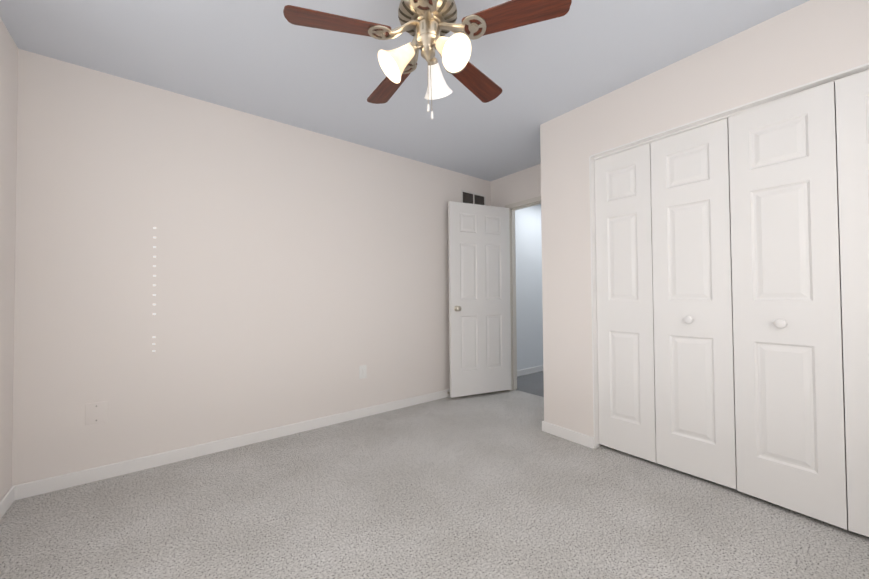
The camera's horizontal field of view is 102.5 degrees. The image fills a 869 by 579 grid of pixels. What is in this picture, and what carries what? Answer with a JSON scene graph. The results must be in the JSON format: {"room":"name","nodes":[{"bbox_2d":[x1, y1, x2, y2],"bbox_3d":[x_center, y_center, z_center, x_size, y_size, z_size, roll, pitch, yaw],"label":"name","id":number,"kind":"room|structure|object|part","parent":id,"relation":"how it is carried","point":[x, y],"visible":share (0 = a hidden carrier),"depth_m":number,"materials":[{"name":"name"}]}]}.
{"room":"empty bedroom","nodes":[
{"label":"empty bedroom","id":0,"kind":"room"},
{"bbox_2d":[0,18,17,499],"bbox_3d":[-1.226,-0.132,0.448,0.110,2.450,3.562,0,-1,-38],"label":"wall","id":1,"kind":"structure","parent":0,"point":[8,100],"depth_m":1.80,"materials":[{"name":"white paint"}]},
{"bbox_2d":[0,486,14,518],"bbox_3d":[-1.202,1.055,0.507,0.013,0.078,3.426,0,-1,-38],"label":"baseboard","id":2,"kind":"structure","parent":1,"relation":"attached to","point":[7,500],"depth_m":1.78,"materials":[{"name":"white wood"}]},
{"bbox_2d":[12,49,490,485],"bbox_3d":[-0.872,-0.085,3.044,3.848,2.450,0.110,0,-1,-38],"label":"wall","id":3,"kind":"structure","parent":0,"point":[190,271],"depth_m":2.40,"materials":[{"name":"white paint"}]},
{"bbox_2d":[85,401,106,424],"bbox_3d":[-2.007,0.734,2.071,0.095,0.125,0.006,0,-1,-38],"label":"electrical outlet","id":4,"kind":"object","parent":3,"relation":"attached to","point":[96,413],"visible":1,"depth_m":2.07,"materials":[{"name":"white paint"}]},
{"bbox_2d":[12,389,449,500],"bbox_3d":[-0.781,1.099,3.006,3.738,0.078,0.013,0,-1,-38],"label":"baseboard","id":5,"kind":"structure","parent":3,"relation":"attached to","point":[42,486],"depth_m":2.36,"materials":[{"name":"white wood"}]},
{"bbox_2d":[359,365,366,378],"bbox_3d":[-0.641,0.740,3.127,0.072,0.116,0.007,0,-1,-38],"label":"electrical outlet","id":6,"kind":"object","parent":3,"relation":"attached to","point":[362,371],"visible":1,"depth_m":3.13,"materials":[{"name":"white plastic"}]},
{"bbox_2d":[461,189,485,204],"bbox_3d":[0.452,-1.029,4.019,0.390,0.183,0.006,0,-1,-38],"label":"air vent","id":7,"kind":"object","parent":3,"relation":"in","point":[470,197],"visible":0.71,"depth_m":4.01,"materials":[{"name":"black metal"}]},
{"bbox_2d":[0,0,808,181],"bbox_3d":[0.167,-1.384,1.714,3.848,0.080,3.810,0,-1,-38],"label":"ceiling","id":8,"kind":"structure","parent":0,"point":[264,59],"depth_m":2.01,"materials":[{"name":"white paint"}]},
{"bbox_2d":[283,0,571,119],"bbox_3d":[-0.037,-1.029,1.498,1.078,0.634,1.059,0,-1,-38],"label":"fan","id":9,"kind":"object","parent":8,"relation":"hanging from","point":[428,25],"visible":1,"depth_m":1.40,"materials":[{"name":"brown wood"}]},
{"label":"blade","id":10,"kind":"part","parent":9,"relation":"part of","materials":[{"name":"brown wood"}]},
{"bbox_3d":[-0.222,-1.041,1.770,0.122,0.007,0.406,-14,6,-32],"label":"blade","id":11,"kind":"part","parent":9,"relation":"part of","materials":[{"name":"brown wood"}]},
{"bbox_3d":[-0.141,-0.952,1.435,0.126,0.134,0.134,-45,9,-11],"label":"lamp shade","id":12,"kind":"part","parent":9,"relation":"part of","materials":[{"name":"white glass"}]},
{"bbox_2d":[408,42,416,53],"bbox_3d":[-0.092,-1.000,1.449,0.029,0.047,0.047,-45,9,-11],"label":"socket","id":13,"kind":"object","parent":9,"relation":"attached to","point":[412,47],"depth_m":1.43,"materials":[{"name":"metal"}]},
{"bbox_3d":[-0.049,-1.055,1.106,0.122,0.007,0.406,12,0,4],"label":"blade","id":14,"kind":"part","parent":9,"relation":"part of","materials":[{"name":"brown wood"}]},
{"bbox_3d":[-0.029,-1.192,1.468,0.248,0.145,0.248,0,-1,-38],"label":"motor","id":15,"kind":"part","parent":9,"relation":"part of","materials":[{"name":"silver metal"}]},
{"bbox_2d":[427,57,437,65],"bbox_3d":[-0.009,-0.999,1.529,0.047,0.047,0.029,-1,-45,16],"label":"socket","id":16,"kind":"object","parent":9,"relation":"attached to","point":[434,62],"depth_m":1.52,"materials":[{"name":"gold metal"}]},
{"bbox_3d":[0.005,-0.950,1.577,0.134,0.134,0.126,-1,-45,16],"label":"lamp shade","id":17,"kind":"part","parent":9,"relation":"part of","materials":[{"name":"white glass"}]},
{"bbox_3d":[0.045,-0.968,1.390,0.045,0.045,0.072,1,42,-44],"label":"bulb","id":18,"kind":"part","parent":9,"relation":"part of","materials":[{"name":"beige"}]},
{"bbox_3d":[0.055,-0.954,1.380,0.134,0.134,0.126,1,42,-44],"label":"lamp shade","id":19,"kind":"part","parent":9,"relation":"part of","materials":[{"name":"white glass"}]},
{"bbox_3d":[0.201,-1.045,1.744,0.122,0.007,0.406,-17,-11,38],"label":"blade","id":20,"kind":"part","parent":9,"relation":"part of","materials":[{"name":"brown wood"}]},
{"bbox_3d":[0.308,-1.053,1.334,0.406,0.007,0.122,-1,-13,21],"label":"blade","id":21,"kind":"part","parent":9,"relation":"part of","materials":[{"name":"brown wood"}]},
{"bbox_2d":[0,371,868,578],"bbox_3d":[1.348,1.143,2.567,6.788,0.061,3.810,0,-1,-38],"label":"floor","id":22,"kind":"structure","parent":0,"point":[497,485],"depth_m":1.70,"materials":[{"name":"carpet"}]},
{"bbox_2d":[490,164,540,207],"bbox_3d":[1.741,-0.108,2.902,0.110,2.450,3.590,0,-1,-38],"label":"wall","id":23,"kind":"structure","parent":0,"point":[522,185],"depth_m":3.89,"materials":[{"name":"white paint"}]},
{"bbox_2d":[448,201,510,397],"bbox_3d":[0.514,0.097,3.742,0.750,2.030,0.101,0,-1,-24],"label":"door","id":24,"kind":"structure","parent":23,"relation":"in","point":[479,294],"depth_m":3.74,"materials":[{"name":"white wood"}]},
{"bbox_3d":[0.242,0.197,3.599,0.062,0.062,0.066,0,-1,-24],"label":"door knob","id":25,"kind":"part","parent":24,"relation":"part of","materials":[{"name":"silver metal"}]},
{"bbox_2d":[505,196,540,390],"bbox_3d":[1.121,0.083,3.694,0.126,2.108,0.840,0,-1,-38],"label":"door frame","id":26,"kind":"structure","parent":23,"relation":"attached to","point":[513,207],"depth_m":3.98,"materials":[{"name":"white paint"}]},
{"bbox_2d":[515,204,542,369],"bbox_3d":[1.771,-0.064,5.264,2.830,2.450,0.110,0,-1,-38],"label":"wall","id":27,"kind":"structure","parent":0,"point":[529,304],"depth_m":4.84,"materials":[{"name":"white paint"}]},
{"bbox_2d":[517,365,542,376],"bbox_3d":[1.774,1.121,5.160,2.720,0.078,0.013,0,-1,-38],"label":"baseboard","id":28,"kind":"structure","parent":27,"relation":"attached to","point":[529,370],"depth_m":4.79,"materials":[{"name":"white wood"}]},
{"bbox_2d":[540,0,868,436],"bbox_3d":[1.591,-0.125,1.936,0.110,2.450,2.245,0,-1,-38],"label":"wall","id":29,"kind":"structure","parent":0,"point":[806,42],"depth_m":2.30,"materials":[{"name":"white paint"}]},
{"bbox_2d":[543,421,593,448],"bbox_3d":[0.989,1.078,2.603,0.013,0.078,0.405,0,-1,-38],"label":"baseboard","id":30,"kind":"structure","parent":29,"relation":"attached to","point":[572,436],"depth_m":2.58,"materials":[{"name":"white wood"}]},
{"bbox_2d":[594,143,655,462],"bbox_3d":[1.279,0.079,2.353,0.032,2.018,0.362,0,-1,-37],"label":"closet door leaf","id":31,"kind":"structure","parent":29,"relation":"in","point":[625,328],"depth_m":2.33,"materials":[{"name":"white wood"}]},
{"bbox_2d":[650,118,736,488],"bbox_3d":[1.509,0.072,2.056,0.032,2.018,0.383,0,-1,-38],"label":"closet door leaf","id":32,"kind":"structure","parent":29,"relation":"in","point":[694,359],"depth_m":2.03,"materials":[{"name":"white wood"}]},
{"bbox_2d":[684,316,692,323],"bbox_3d":[1.482,0.175,2.032,0.040,0.046,0.046,0,-1,-38],"label":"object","id":33,"kind":"structure","parent":32,"relation":"attached to","point":[688,319],"depth_m":2.02,"materials":[{"name":"white"}]},
{"bbox_2d":[589,63,868,448],"bbox_3d":[1.629,0.066,1.885,0.111,2.064,1.554,0,-1,-38],"label":"trim","id":34,"kind":"structure","parent":29,"relation":"attached to","point":[722,115],"depth_m":2.29,"materials":[{"name":"white wood"}]},
{"bbox_2d":[728,81,847,529],"bbox_3d":[1.733,0.064,1.738,0.032,2.018,0.383,0,-1,-34],"label":"closet door leaf","id":35,"kind":"structure","parent":29,"relation":"in","point":[789,377],"depth_m":1.71,"materials":[{"name":"white wood"}]},
{"bbox_2d":[774,319,786,327],"bbox_3d":[1.704,0.168,1.716,0.040,0.046,0.046,0,-1,-34],"label":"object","id":36,"kind":"structure","parent":35,"relation":"attached to","point":[780,323],"depth_m":1.70,"materials":[{"name":"white"}]},
{"bbox_2d":[835,70,868,536],"bbox_3d":[1.968,0.056,1.434,0.032,2.018,0.383,1,-1,-42],"label":"closet door leaf","id":37,"kind":"structure","parent":29,"relation":"in","point":[852,110],"depth_m":1.54,"materials":[{"name":"white wood"}]}
]}

